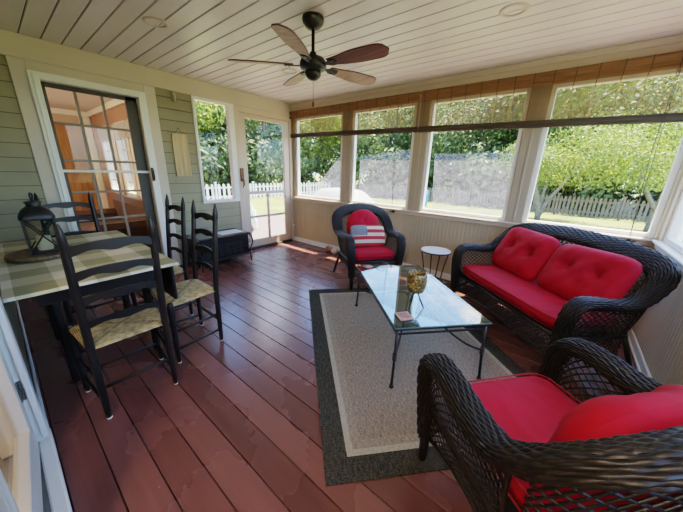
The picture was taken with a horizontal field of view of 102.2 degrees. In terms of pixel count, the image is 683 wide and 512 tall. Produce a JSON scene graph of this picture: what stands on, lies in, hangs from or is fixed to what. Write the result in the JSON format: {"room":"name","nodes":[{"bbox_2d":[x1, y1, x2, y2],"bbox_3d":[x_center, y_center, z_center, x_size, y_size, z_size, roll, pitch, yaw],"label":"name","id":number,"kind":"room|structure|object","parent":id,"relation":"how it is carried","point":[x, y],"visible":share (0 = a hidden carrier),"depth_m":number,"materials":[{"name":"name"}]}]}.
{"room":"sunroom","nodes":[
{"label":"sunroom","id":0,"kind":"room"},
{"bbox_2d":[0,287,34,459],"bbox_3d":[-1.441,-0.177,0.953,5.090,2.480,0.143,15,22,37],"label":"wall","id":1,"kind":"structure","parent":0,"point":[10,308],"depth_m":1.67,"materials":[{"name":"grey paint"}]},
{"bbox_2d":[0,347,42,511],"bbox_3d":[-1.131,0.030,0.755,0.806,2.030,0.061,17,23,40],"label":"door","id":2,"kind":"structure","parent":1,"relation":"in","point":[26,495],"depth_m":1.10,"materials":[{"name":"grey paint"}]},
{"bbox_2d":[0,298,48,458],"bbox_3d":[-1.483,-0.125,1.009,0.140,2.115,0.152,15,22,37],"label":"trim","id":3,"kind":"structure","parent":1,"relation":"attached to","point":[9,346],"depth_m":1.23,"materials":[{"name":"white paint"}]},
{"bbox_2d":[15,301,49,428],"bbox_3d":[-2.417,0.654,2.112,2.300,0.090,0.012,15,22,37],"label":"baseboard","id":4,"kind":"structure","parent":1,"relation":"attached to","point":[38,393],"depth_m":1.81,"materials":[{"name":"white paint"}]},
{"bbox_2d":[45,87,113,111],"bbox_3d":[-2.905,-1.842,1.988,9.450,0.100,4.220,15,22,37],"label":"ceiling","id":5,"kind":"structure","parent":0,"point":[61,99],"depth_m":4.81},
{"bbox_2d":[52,104,140,207],"bbox_3d":[-3.062,-0.608,2.216,9.450,2.500,3.840,15,22,37],"label":"wall","id":6,"kind":"structure","parent":0,"point":[116,114],"depth_m":5.69,"materials":[{"name":"paint"}]},
{"bbox_2d":[0,428,72,511],"bbox_3d":[-0.590,1.180,0.623,2.450,0.075,0.168,15,22,37],"label":"trim","id":7,"kind":"structure","parent":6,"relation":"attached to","point":[55,496],"depth_m":1.19,"materials":[{"name":"white paint"}]},
{"bbox_2d":[54,124,98,209],"bbox_3d":[-5.750,-1.723,6.051,0.045,2.100,0.530,15,22,37],"label":"door","id":8,"kind":"structure","parent":6,"relation":"in","point":[70,138],"depth_m":5.95,"materials":[{"name":"brown wood"}]},
{"bbox_2d":[50,99,124,116],"bbox_3d":[-5.000,-2.233,3.378,4.180,0.100,3.620,15,22,37],"label":"trim","id":9,"kind":"structure","parent":6,"relation":"attached to","point":[111,104],"depth_m":5.53,"materials":[{"name":"white paint"}]},
{"bbox_2d":[82,117,109,207],"bbox_3d":[-5.515,-1.884,6.255,0.100,2.300,0.120,15,22,37],"label":"trim","id":10,"kind":"structure","parent":6,"relation":"attached to","point":[86,120],"depth_m":6.14,"materials":[{"name":"white paint"}]},
{"bbox_2d":[97,125,123,194],"bbox_3d":[-4.642,-1.928,5.589,0.830,1.290,0.116,15,22,37],"label":"window","id":11,"kind":"structure","parent":6,"relation":"in","point":[102,133],"depth_m":5.65,"materials":[{"name":"glass"}]},
{"bbox_2d":[111,121,139,198],"bbox_3d":[-3.886,-1.724,5.008,0.680,1.290,0.116,15,22,37],"label":"window","id":12,"kind":"structure","parent":6,"relation":"in","point":[120,137],"depth_m":5.04,"materials":[{"name":"white paint"}]},
{"bbox_2d":[124,119,141,198],"bbox_3d":[-3.347,-1.579,4.594,0.570,1.290,0.116,15,22,37],"label":"window","id":13,"kind":"structure","parent":6,"relation":"in","point":[125,121],"depth_m":4.65,"materials":[{"name":"white paint"}]},
{"bbox_2d":[0,29,293,263],"bbox_3d":[-2.138,-1.115,3.860,0.154,2.450,3.725,15,22,37],"label":"wall","id":14,"kind":"structure","parent":0,"point":[19,176],"depth_m":3.17,"materials":[{"name":"green paint"}]},
{"bbox_2d":[5,55,180,265],"bbox_3d":[-2.659,-0.829,3.214,0.194,2.255,1.160,15,22,37],"label":"door","id":15,"kind":"structure","parent":14,"relation":"in","point":[30,79],"depth_m":2.98,"materials":[{"name":"beige paint"}]},
{"bbox_2d":[170,91,175,101],"bbox_3d":[-2.098,-1.995,3.453,0.058,0.127,0.056,15,22,37],"label":"clip","id":16,"kind":"object","parent":14,"relation":"attached to","point":[173,95],"visible":1,"depth_m":3.44,"materials":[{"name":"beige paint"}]},
{"bbox_2d":[171,128,191,175],"bbox_3d":[-2.127,-1.376,3.663,0.018,0.604,0.190,15,22,37],"label":"wooden plaque","id":17,"kind":"object","parent":14,"relation":"hanging from","point":[179,141],"visible":1,"depth_m":3.66,"materials":[{"name":"brown wood"}]},
{"bbox_2d":[190,95,239,203],"bbox_3d":[-1.837,-1.513,4.062,0.094,1.417,0.595,15,22,37],"label":"window","id":18,"kind":"structure","parent":14,"relation":"in","point":[229,113],"depth_m":4.10,"materials":[{"name":"white paint"}]},
{"bbox_2d":[238,112,293,249],"bbox_3d":[-1.305,-1.249,4.857,0.203,2.165,1.090,15,22,37],"label":"door","id":19,"kind":"structure","parent":14,"relation":"in","point":[286,237],"depth_m":4.90,"materials":[{"name":"beige paint"}]},
{"bbox_2d":[15,240,636,511],"bbox_3d":[-0.882,0.802,2.023,4.890,0.050,5.700,15,22,37],"label":"floor","id":20,"kind":"structure","parent":0,"point":[239,430],"depth_m":1.65,"materials":[{"name":"wood"}]},
{"bbox_2d":[34,191,130,323],"bbox_3d":[-2.332,0.005,2.491,0.437,1.110,0.451,15,22,37],"label":"chair","id":21,"kind":"object","parent":20,"relation":"on","point":[66,304],"visible":0.3,"depth_m":2.51,"materials":[{"name":"black paint"}]},
{"bbox_2d":[6,266,177,381],"bbox_3d":[-1.866,0.341,2.057,1.340,0.752,0.723,15,22,37],"label":"dining table","id":22,"kind":"object","parent":20,"relation":"on","point":[52,301],"visible":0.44,"depth_m":1.71,"materials":[{"name":"black paint"}]},
{"bbox_2d":[0,230,178,302],"bbox_3d":[-1.849,-0.007,1.957,1.389,0.039,0.752,15,22,37],"label":"tablecloth","id":23,"kind":"object","parent":22,"relation":"on","point":[18,281],"visible":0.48,"depth_m":1.68,"materials":[{"name":"fabric"}]},
{"bbox_2d":[4,245,72,262],"bbox_3d":[-2.004,-0.018,1.853,0.344,0.029,0.344,15,22,37],"label":"round board","id":24,"kind":"object","parent":23,"relation":"on","point":[20,256],"visible":0.54,"depth_m":1.75,"materials":[{"name":"brown wood"}]},
{"bbox_2d":[17,192,58,255],"bbox_3d":[-1.985,-0.219,1.807,0.168,0.388,0.168,16,22,39],"label":"lantern","id":25,"kind":"object","parent":24,"relation":"on","point":[33,210],"visible":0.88,"depth_m":1.76,"materials":[{"name":"black metal"}]},
{"bbox_2d":[35,234,53,250],"bbox_3d":[-1.989,-0.095,1.845,0.074,0.100,0.074,15,22,37],"label":"candle","id":26,"kind":"object","parent":25,"relation":"in","point":[44,244],"visible":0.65,"depth_m":1.83,"materials":[{"name":"beige wax"}]},
{"bbox_2d":[56,216,177,418],"bbox_3d":[-1.284,0.315,1.597,0.437,1.110,0.451,15,22,37],"label":"chair","id":27,"kind":"object","parent":20,"relation":"on","point":[99,332],"visible":1,"depth_m":1.49,"materials":[{"name":"black paint"}]},
{"bbox_2d":[130,194,192,314],"bbox_3d":[-1.641,0.029,2.484,0.451,1.110,0.437,15,22,37],"label":"chair","id":28,"kind":"object","parent":20,"relation":"on","point":[177,270],"visible":0.33,"depth_m":2.54,"materials":[{"name":"black paint"}]},
{"bbox_2d":[149,200,222,362],"bbox_3d":[-1.192,0.159,2.108,0.451,1.110,0.437,15,22,37],"label":"chair","id":29,"kind":"object","parent":20,"relation":"on","point":[187,290],"visible":0.81,"depth_m":2.12,"materials":[{"name":"black paint"}]},
{"bbox_2d":[186,228,252,272],"bbox_3d":[-1.789,-0.116,4.054,0.476,0.449,0.832,15,22,37],"label":"storage bench","id":30,"kind":"object","parent":20,"relation":"on","point":[232,242],"visible":0.88,"depth_m":3.92,"materials":[{"name":"black paint"}]},
{"bbox_2d":[325,246,331,252],"bbox_3d":[-0.218,-0.122,4.800,0.147,0.110,0.121,15,22,37],"label":"stone","id":31,"kind":"object","parent":20,"relation":"on","point":[328,249],"visible":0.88,"depth_m":4.76,"materials":[{"name":"stone"}]},
{"bbox_2d":[332,203,405,289],"bbox_3d":[0.318,-0.163,3.565,0.839,0.948,0.811,-3,18,-15],"label":"wicker armchair","id":32,"kind":"object","parent":20,"relation":"on","point":[348,258],"visible":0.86,"depth_m":3.42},
{"bbox_2d":[346,245,393,260],"bbox_3d":[0.336,-0.076,3.513,0.527,0.121,0.552,-3,18,-15],"label":"seat cushion","id":33,"kind":"object","parent":32,"relation":"on","point":[370,252],"visible":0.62,"depth_m":3.29,"materials":[{"name":"red fabric"}]},
{"bbox_2d":[347,209,378,233],"bbox_3d":[0.287,-0.397,3.631,0.455,0.416,0.207,-4,18,-19],"label":"cushion","id":34,"kind":"object","parent":33,"relation":"on","point":[362,216],"visible":0.48,"depth_m":3.58,"materials":[{"name":"red fabric"}]},
{"bbox_2d":[350,225,384,246],"bbox_3d":[0.333,-0.255,3.490,0.465,0.263,0.157,-3,18,-14],"label":"throw pillow","id":35,"kind":"object","parent":33,"relation":"on","point":[364,235],"visible":0.9,"depth_m":3.45,"materials":[{"name":"fabric"}]},
{"bbox_2d":[309,286,529,485],"bbox_3d":[0.521,0.709,2.371,1.520,0.006,2.150,-1,17,-9],"label":"area rug","id":36,"kind":"object","parent":20,"relation":"on","point":[369,427],"visible":0.7,"depth_m":1.99,"materials":[{"name":"carpet"}]},
{"bbox_2d":[355,265,492,388],"bbox_3d":[0.564,0.480,2.352,0.668,0.445,1.188,-1,17,-9],"label":"coffee table","id":37,"kind":"object","parent":36,"relation":"on","point":[486,324],"visible":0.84,"depth_m":1.93,"materials":[{"name":"clear glass"}]},
{"bbox_2d":[394,311,413,321],"bbox_3d":[0.413,0.398,1.819,0.100,0.018,0.100,-3,18,-15],"label":"coaster","id":38,"kind":"object","parent":37,"relation":"on","point":[401,316],"visible":1,"depth_m":1.80,"materials":[{"name":"pink wood"}]},
{"bbox_2d":[406,270,426,308],"bbox_3d":[0.521,0.238,1.931,0.138,0.258,0.136,7,18,15],"label":"candle holder","id":39,"kind":"object","parent":37,"relation":"on","point":[416,283],"visible":1,"depth_m":1.87,"materials":[{"name":"gold glass"}]},
{"bbox_2d":[406,270,426,292],"bbox_3d":[0.522,0.178,1.912,0.136,0.132,0.136,7,18,15],"label":"glass cup","id":40,"kind":"object","parent":39,"relation":"on","point":[416,279],"depth_m":1.87,"materials":[{"name":"gold glass"}]},
{"bbox_2d":[420,246,451,296],"bbox_3d":[1.079,0.179,3.250,0.350,0.523,0.350,8,18,20],"label":"side table","id":41,"kind":"object","parent":20,"relation":"on","point":[432,250],"visible":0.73,"depth_m":3.18,"materials":[{"name":"metal"}]},
{"bbox_2d":[416,337,682,511],"bbox_3d":[0.798,0.655,0.973,0.899,0.949,0.809,-2,18,-11],"label":"wicker armchair","id":42,"kind":"object","parent":20,"relation":"on","point":[644,462],"visible":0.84,"depth_m":0.77,"materials":[{"name":"wicker"}]},
{"bbox_2d":[468,373,679,511],"bbox_3d":[0.781,0.698,1.066,0.533,0.118,0.552,-2,18,-11],"label":"seat cushion","id":43,"kind":"object","parent":42,"relation":"on","point":[528,409],"visible":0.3,"depth_m":1.11,"materials":[{"name":"red fabric"}]},
{"bbox_2d":[547,385,682,495],"bbox_3d":[0.832,0.534,0.787,0.530,0.397,0.218,-2,18,-13],"label":"cushion","id":44,"kind":"object","parent":43,"relation":"on","point":[661,408],"visible":0.38,"depth_m":0.68,"materials":[{"name":"red fabric"}]},
{"bbox_2d":[450,223,680,365],"bbox_3d":[1.703,0.236,2.438,0.811,0.949,1.509,-1,17,-9],"label":"wicker loveseat","id":45,"kind":"object","parent":20,"relation":"on","point":[662,274],"visible":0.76,"depth_m":1.91,"materials":[{"name":"wicker"}]},
{"bbox_2d":[463,263,619,331],"bbox_3d":[1.624,0.295,2.444,0.553,0.118,1.200,-1,17,-9],"label":"seat cushion","id":46,"kind":"object","parent":45,"relation":"on","point":[538,302],"visible":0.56,"depth_m":2.26,"materials":[{"name":"red fabric"}]},
{"bbox_2d":[492,227,560,280],"bbox_3d":[1.763,-0.037,2.688,0.273,0.421,0.619,0,17,-7],"label":"cushion","id":47,"kind":"object","parent":46,"relation":"on","point":[523,252],"visible":0.92,"depth_m":2.58,"materials":[{"name":"red fabric"}]},
{"bbox_2d":[537,244,642,311],"bbox_3d":[1.853,0.144,2.119,0.277,0.404,0.620,-1,17,-9],"label":"cushion","id":48,"kind":"object","parent":46,"relation":"on","point":[573,270],"visible":0.87,"depth_m":2.03,"materials":[{"name":"red fabric"}]},
{"bbox_2d":[0,0,682,103],"bbox_3d":[-0.161,-1.781,2.016,5.000,0.030,3.945,15,22,37],"label":"ceiling","id":49,"kind":"structure","parent":0,"point":[425,39],"depth_m":2.26,"materials":[{"name":"wood"}]},
{"bbox_2d":[142,16,169,28],"bbox_3d":[-1.479,-1.863,2.198,0.186,0.016,0.186,15,22,37],"label":"recessed light","id":50,"kind":"object","parent":49,"relation":"in","point":[145,18],"visible":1,"depth_m":2.19,"materials":[{"name":"beige paint"}]},
{"bbox_2d":[282,68,297,73],"bbox_3d":[-0.597,-2.144,3.195,0.186,0.016,0.186,15,22,37],"label":"recessed light","id":51,"kind":"object","parent":49,"relation":"in","point":[284,69],"visible":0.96,"depth_m":3.16,"materials":[{"name":"beige paint"}]},
{"bbox_2d":[228,11,388,106],"bbox_3d":[-0.186,-1.491,2.142,1.235,0.600,1.196,15,22,37],"label":"ceiling fan","id":52,"kind":"object","parent":49,"relation":"hanging from","point":[312,65],"visible":1,"depth_m":2.03,"materials":[{"name":"wood"}]},
{"bbox_2d":[499,2,529,17],"bbox_3d":[1.181,-1.684,1.887,0.186,0.016,0.186,15,22,37],"label":"recessed light","id":53,"kind":"object","parent":49,"relation":"in","point":[525,5],"visible":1,"depth_m":1.87,"materials":[{"name":"beige paint"}]},
{"bbox_2d":[291,34,682,315],"bbox_3d":[0.979,-0.995,3.818,5.090,2.490,0.150,15,22,37],"label":"wall","id":54,"kind":"structure","parent":0,"point":[312,221],"depth_m":3.49,"materials":[{"name":"beige paint"}]},
{"bbox_2d":[295,112,342,201],"bbox_3d":[-0.391,-1.681,4.773,1.100,1.360,0.070,15,22,37],"label":"window","id":55,"kind":"structure","parent":54,"relation":"in","point":[297,120],"depth_m":4.88,"materials":[{"name":"white paint"}]},
{"bbox_2d":[350,102,417,208],"bbox_3d":[0.577,-1.420,4.030,1.025,1.360,0.070,15,22,37],"label":"window","id":56,"kind":"structure","parent":54,"relation":"in","point":[355,114],"depth_m":4.06,"materials":[{"name":"white paint"}]},
{"bbox_2d":[289,91,420,200],"bbox_3d":[0.009,-1.588,4.340,2.436,1.465,0.063,15,22,37],"label":"bamboo blind","id":57,"kind":"object","parent":56,"relation":"attached to","point":[407,98],"visible":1,"depth_m":3.96,"materials":[{"name":"brown wood"}]},
{"bbox_2d":[293,236,624,323],"bbox_3d":[0.903,0.138,4.116,4.850,0.085,0.028,15,22,37],"label":"baseboard","id":58,"kind":"structure","parent":54,"relation":"attached to","point":[446,276],"depth_m":4.08,"materials":[{"name":"white paint"}]},
{"bbox_2d":[292,196,657,246],"bbox_3d":[0.960,-0.628,3.921,4.850,0.066,0.175,15,22,37],"label":"trim","id":59,"kind":"structure","parent":54,"relation":"attached to","point":[639,240],"depth_m":3.45,"materials":[{"name":"beige paint"}]},
{"bbox_2d":[420,88,531,220],"bbox_3d":[1.517,-1.167,3.308,1.040,1.360,0.070,15,22,37],"label":"window","id":60,"kind":"structure","parent":54,"relation":"in","point":[527,91],"depth_m":3.22,"materials":[{"name":"white paint"}]},
{"bbox_2d":[522,68,682,237],"bbox_3d":[2.445,-0.917,2.593,1.015,1.360,0.065,15,22,37],"label":"window","id":61,"kind":"structure","parent":54,"relation":"in","point":[677,162],"depth_m":2.51,"materials":[{"name":"white paint"}]},
{"bbox_2d":[418,50,682,236],"bbox_3d":[1.871,-1.087,2.911,2.326,1.465,0.063,15,22,37],"label":"bamboo blind","id":62,"kind":"object","parent":61,"relation":"attached to","point":[671,60],"visible":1,"depth_m":2.56,"materials":[{"name":"brown wood"}]},
{"bbox_2d":[631,175,682,384],"bbox_3d":[1.700,-0.069,0.918,0.132,2.480,3.725,15,22,37],"label":"wall","id":63,"kind":"structure","parent":0,"point":[659,331],"depth_m":1.90,"materials":[{"name":"paint"}]},
{"bbox_2d":[627,325,651,377],"bbox_3d":[1.598,1.034,1.297,0.028,0.085,3.695,15,22,37],"label":"baseboard","id":64,"kind":"structure","parent":63,"relation":"attached to","point":[641,364],"depth_m":2.18,"materials":[{"name":"white paint"}]},
{"bbox_2d":[652,240,682,272],"bbox_3d":[1.654,0.295,1.023,0.175,0.071,3.670,15,22,37],"label":"trim","id":65,"kind":"structure","parent":63,"relation":"attached to","point":[662,247],"depth_m":2.07,"materials":[{"name":"white paint"}]},
{"bbox_2d":[663,191,682,253],"bbox_3d":[2.491,-0.660,1.770,0.065,1.360,1.035,15,22,37],"label":"window","id":66,"kind":"structure","parent":63,"relation":"in","point":[675,226],"depth_m":2.27,"materials":[{"name":"white paint"}]},
{"bbox_3d":[-3.137,0.607,2.544,9.450,0.120,3.720,15,22,37],"label":"floor","id":67,"kind":"structure","parent":0,"visible":0},
{"bbox_2d":[76,194,149,246],"bbox_3d":[-3.691,-0.488,4.503,1.900,0.860,0.910,15,22,37],"label":"sofa","id":68,"kind":"object","parent":67,"relation":"on","point":[133,206],"visible":0.16,"depth_m":4.45,"materials":[{"name":"brown leather"}]},
{"label":"outside","id":69,"kind":"structure","parent":0,"visible":0},
{"bbox_2d":[205,175,682,241],"bbox_3d":[11.624,-3.997,20.701,140.000,0.200,120.000,15,22,37],"label":"ground","id":70,"kind":"structure","parent":69,"point":[276,203],"depth_m":14.60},
{"bbox_2d":[198,132,216,179],"bbox_3d":[-9.804,-5.243,16.133,4.793,4.245,6.643,-8,20,-28],"label":"shrub","id":71,"kind":"object","parent":70,"relation":"on","point":[199,133],"visible":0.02,"depth_m":15.67,"materials":[{"name":"green plant"}]},
{"bbox_2d":[195,100,225,133],"bbox_3d":[-10.730,-7.431,16.113,7.195,7.759,6.888,9,19,23],"label":"tree","id":72,"kind":"object","parent":70,"relation":"on","point":[201,118],"visible":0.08,"depth_m":16.59,"materials":[{"name":"green plant"}]},
{"bbox_2d":[199,127,247,194],"bbox_3d":[-8.623,-5.732,17.385,5.144,4.556,7.128,-1,17,-8],"label":"shrub","id":73,"kind":"object","parent":70,"relation":"on","point":[220,157],"visible":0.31,"depth_m":15.99,"materials":[{"name":"green plant"}]},
{"bbox_2d":[197,102,263,171],"bbox_3d":[-8.840,-8.570,19.816,6.511,7.853,5.498,2,17,0],"label":"tree","id":74,"kind":"object","parent":70,"relation":"on","point":[204,134],"visible":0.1,"depth_m":18.78,"materials":[{"name":"green plant"}]},
{"bbox_2d":[202,148,280,194],"bbox_3d":[-7.037,-5.871,19.109,5.910,3.777,4.264,2,17,1],"label":"shrub","id":75,"kind":"object","parent":70,"relation":"on","point":[259,170],"visible":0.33,"depth_m":18.37,"materials":[{"name":"green plant"}]},
{"bbox_2d":[219,135,308,190],"bbox_3d":[-5.530,-6.683,20.736,5.165,4.574,7.157,17,23,40],"label":"shrub","id":76,"kind":"object","parent":70,"relation":"on","point":[263,147],"visible":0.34,"depth_m":18.61,"materials":[{"name":"green plant"}]},
{"bbox_2d":[218,109,312,169],"bbox_3d":[-5.907,-9.630,20.471,6.564,9.665,6.654,16,22,38],"label":"tree","id":77,"kind":"object","parent":70,"relation":"on","point":[264,127],"visible":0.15,"depth_m":20.25,"materials":[{"name":"green plant"}]},
{"bbox_2d":[205,181,330,199],"bbox_3d":[-6.249,-3.842,16.282,0.120,1.060,16.920,15,22,37],"label":"picket fence","id":78,"kind":"object","parent":70,"relation":"on","point":[308,185],"visible":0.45,"depth_m":17.58,"materials":[{"name":"white paint"}]},
{"bbox_2d":[246,120,308,187],"bbox_3d":[-6.502,-11.420,26.184,8.308,9.666,8.678,0,17,-6],"label":"tree","id":79,"kind":"object","parent":70,"relation":"on","point":[257,120],"visible":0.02,"depth_m":23.36,"materials":[{"name":"green plant"}]},
{"bbox_2d":[269,153,316,188],"bbox_3d":[-4.171,-6.639,22.221,3.991,3.535,5.531,5,18,12],"label":"shrub","id":80,"kind":"object","parent":70,"relation":"on","point":[304,166],"visible":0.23,"depth_m":21.17,"materials":[{"name":"green plant"}]},
{"bbox_2d":[265,116,341,175],"bbox_3d":[-2.648,-9.906,23.703,7.522,8.472,7.857,0,17,-6],"label":"tree","id":81,"kind":"object","parent":70,"relation":"on","point":[319,124],"visible":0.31,"depth_m":22.15,"materials":[{"name":"green plant"}]},
{"bbox_2d":[300,154,339,191],"bbox_3d":[-1.980,-7.269,24.398,5.615,3.588,4.052,-6,19,-23],"label":"shrub","id":82,"kind":"object","parent":70,"relation":"on","point":[319,169],"visible":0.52,"depth_m":23.40,"materials":[{"name":"green plant"}]},
{"bbox_2d":[318,159,362,187],"bbox_3d":[0.195,-7.508,25.862,5.097,3.257,3.678,-14,23,-41],"label":"shrub","id":83,"kind":"object","parent":70,"relation":"on","point":[320,176],"visible":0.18,"depth_m":24.56,"materials":[{"name":"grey plant"}]},
{"bbox_2d":[316,113,382,178],"bbox_3d":[0.804,-10.820,26.570,6.109,8.725,7.234,-11,21,-36],"label":"tree","id":84,"kind":"object","parent":70,"relation":"on","point":[359,123],"visible":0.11,"depth_m":25.97,"materials":[{"name":"green plant"}]},
{"bbox_2d":[327,144,401,188],"bbox_3d":[1.992,-7.442,24.169,6.903,4.412,4.981,1,17,-2],"label":"shrub","id":85,"kind":"object","parent":70,"relation":"on","point":[359,165],"visible":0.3,"depth_m":22.55,"materials":[{"name":"green plant"}]},
{"bbox_2d":[357,110,396,175],"bbox_3d":[2.933,-12.292,29.194,8.690,10.111,9.077,2,17,0],"label":"tree","id":86,"kind":"object","parent":70,"relation":"on","point":[386,110],"visible":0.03,"depth_m":26.92,"materials":[{"name":"green plant"}]},
{"bbox_2d":[355,143,409,195],"bbox_3d":[4.489,-7.012,22.896,7.053,4.507,5.089,-10,21,-33],"label":"shrub","id":87,"kind":"object","parent":70,"relation":"on","point":[389,176],"visible":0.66,"depth_m":21.06,"materials":[{"name":"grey plant"}]},
{"bbox_2d":[356,107,414,175],"bbox_3d":[4.182,-9.884,23.149,6.308,9.162,6.223,1,17,-1],"label":"tree","id":88,"kind":"object","parent":70,"relation":"on","point":[368,140],"visible":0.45,"depth_m":22.03,"materials":[{"name":"green plant"}]},
{"bbox_2d":[376,102,452,190],"bbox_3d":[6.924,-12.281,27.240,7.807,11.483,9.244,-7,19,-27],"label":"tree","id":89,"kind":"object","parent":70,"relation":"on","point":[452,102],"visible":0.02,"depth_m":27.13,"materials":[{"name":"green plant"}]},
{"bbox_2d":[394,154,448,198],"bbox_3d":[5.985,-6.217,21.853,4.011,3.553,5.559,-9,20,-30],"label":"shrub","id":90,"kind":"object","parent":70,"relation":"on","point":[432,184],"visible":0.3,"depth_m":20.73,"materials":[{"name":"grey plant"}]},
{"bbox_2d":[425,190,428,205],"bbox_3d":[4.808,-3.435,16.303,0.620,0.925,0.620,15,22,37],"label":"barrel","id":91,"kind":"object","parent":70,"relation":"on","point":[427,191],"visible":0.3,"depth_m":16.08,"materials":[{"name":"blue plastic"}]},
{"bbox_2d":[390,103,482,182],"bbox_3d":[7.407,-8.434,21.856,6.525,7.349,6.815,-8,20,-28],"label":"tree","id":92,"kind":"object","parent":70,"relation":"on","point":[440,116],"visible":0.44,"depth_m":19.75,"materials":[{"name":"green plant"}]},
{"bbox_2d":[428,155,476,200],"bbox_3d":[7.790,-5.743,20.700,3.857,3.416,5.345,1,17,-4],"label":"shrub","id":93,"kind":"object","parent":70,"relation":"on","point":[452,184],"visible":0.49,"depth_m":19.34,"materials":[{"name":"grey plant"}]},
{"bbox_2d":[441,101,472,153],"bbox_3d":[9.854,-11.603,26.451,7.154,10.828,7.252,-13,22,-39],"label":"tree","id":94,"kind":"object","parent":70,"relation":"on","point":[470,101],"visible":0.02,"depth_m":23.28,"materials":[{"name":"green plant"}]},
{"bbox_2d":[430,94,525,198],"bbox_3d":[10.112,-8.313,19.907,6.991,8.432,5.904,-3,18,-14],"label":"tree","id":95,"kind":"object","parent":70,"relation":"on","point":[489,111],"visible":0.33,"depth_m":18.66,"materials":[{"name":"green plant"}]},
{"bbox_2d":[448,155,507,203],"bbox_3d":[9.412,-5.312,19.567,3.782,3.350,5.242,1,17,-2],"label":"shrub","id":96,"kind":"object","parent":70,"relation":"on","point":[457,160],"visible":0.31,"depth_m":18.35,"materials":[{"name":"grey plant"}]},
{"bbox_2d":[448,98,517,188],"bbox_3d":[12.970,-10.145,24.229,8.203,9.543,8.568,-1,17,-8],"label":"tree","id":97,"kind":"object","parent":70,"relation":"on","point":[485,137],"visible":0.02,"depth_m":21.63,"materials":[{"name":"green plant"}]},
{"bbox_2d":[332,180,655,221],"bbox_3d":[10.178,-2.947,14.989,27.147,1.090,0.123,14,21,34],"label":"picket fence","id":98,"kind":"object","parent":70,"relation":"on","point":[358,186],"visible":0.7,"depth_m":14.61,"materials":[{"name":"wood"}]},
{"bbox_2d":[453,134,562,201],"bbox_3d":[10.672,-5.366,18.069,7.198,4.600,5.194,-4,18,-17],"label":"shrub","id":99,"kind":"object","parent":70,"relation":"on","point":[483,165],"visible":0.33,"depth_m":16.96,"materials":[{"name":"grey plant"}]},
{"bbox_2d":[493,148,589,208],"bbox_3d":[12.675,-4.737,17.079,6.286,4.017,4.536,-2,18,-11],"label":"shrub","id":100,"kind":"object","parent":70,"relation":"on","point":[540,187],"visible":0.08,"depth_m":15.89,"materials":[{"name":"green plant"}]},
{"bbox_2d":[481,84,606,161],"bbox_3d":[12.785,-8.143,18.055,6.446,9.362,6.359,8,18,19],"label":"tree","id":101,"kind":"object","parent":70,"relation":"on","point":[565,92],"visible":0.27,"depth_m":16.39,"materials":[{"name":"green plant"}]},
{"bbox_2d":[492,106,682,220],"bbox_3d":[9.555,-3.615,11.320,6.155,4.525,4.166,7,18,15],"label":"tree","id":102,"kind":"object","parent":70,"relation":"on","point":[546,166],"visible":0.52,"depth_m":11.13,"materials":[{"name":"green plant"}]},
{"bbox_2d":[546,166,639,208],"bbox_3d":[13.922,-3.954,15.878,3.593,3.182,4.980,-4,18,-18],"label":"shrub","id":103,"kind":"object","parent":70,"relation":"on","point":[614,186],"visible":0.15,"depth_m":14.49,"materials":[{"name":"green plant"}]},
{"bbox_2d":[548,76,671,139],"bbox_3d":[18.057,-9.676,19.979,7.575,11.465,7.679,-4,18,-17],"label":"tree","id":104,"kind":"object","parent":70,"relation":"on","point":[621,89],"visible":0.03,"depth_m":17.08,"materials":[{"name":"green plant"}]},
{"bbox_2d":[546,76,682,153],"bbox_3d":[15.414,-6.813,16.878,7.118,7.676,6.815,-8,20,-28],"label":"tree","id":105,"kind":"object","parent":70,"relation":"on","point":[628,97],"visible":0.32,"depth_m":14.30,"materials":[{"name":"green plant"}]},
{"bbox_2d":[555,135,674,212],"bbox_3d":[15.572,-4.118,14.572,7.158,4.574,5.165,12,20,29],"label":"shrub","id":106,"kind":"object","parent":70,"relation":"on","point":[585,192],"visible":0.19,"depth_m":14.47,"materials":[{"name":"green plant"}]},
{"bbox_2d":[561,107,682,232],"bbox_3d":[11.038,-2.933,9.258,6.155,4.519,4.166,7,18,15],"label":"tree","id":107,"kind":"object","parent":70,"relation":"on","point":[637,159],"visible":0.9,"depth_m":9.47,"materials":[{"name":"green plant"}]},
{"bbox_2d":[594,76,682,205],"bbox_3d":[21.320,-8.148,19.183,7.917,9.211,8.270,-3,18,-14],"label":"tree","id":108,"kind":"object","parent":70,"relation":"on","point":[669,76],"visible":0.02,"depth_m":18.14,"materials":[{"name":"green plant"}]},
{"bbox_2d":[608,74,682,188],"bbox_3d":[18.630,-6.890,14.601,7.761,9.361,6.554,-2,18,-13],"label":"tree","id":109,"kind":"object","parent":70,"relation":"on","point":[680,80],"visible":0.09,"depth_m":13.95,"materials":[{"name":"green plant"}]},
{"bbox_2d":[629,150,673,215],"bbox_3d":[16.627,-3.447,13.531,6.050,3.866,4.366,-14,23,-42],"label":"shrub","id":110,"kind":"object","parent":70,"relation":"on","point":[655,193],"visible":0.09,"depth_m":14.82,"materials":[{"name":"green plant"}]},
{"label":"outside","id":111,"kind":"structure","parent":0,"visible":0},
{"bbox_2d":[251,215,284,237],"bbox_3d":[-0.386,0.993,3.198,14.700,0.120,10.600,15,22,37],"label":"patio","id":112,"kind":"structure","parent":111,"point":[277,222],"depth_m":9.20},
{"bbox_2d":[250,205,257,229],"bbox_3d":[-3.175,-1.271,9.029,0.696,0.606,1.809,-5,18,-20],"label":"lounger","id":113,"kind":"object","parent":112,"relation":"on","point":[253,212],"visible":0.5,"depth_m":9.08,"materials":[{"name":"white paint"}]},
{"bbox_2d":[312,188,374,202],"bbox_3d":[-0.030,-0.934,6.797,1.899,1.450,1.139,15,22,37],"label":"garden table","id":114,"kind":"object","parent":112,"relation":"on","point":[359,195],"visible":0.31,"depth_m":6.36,"materials":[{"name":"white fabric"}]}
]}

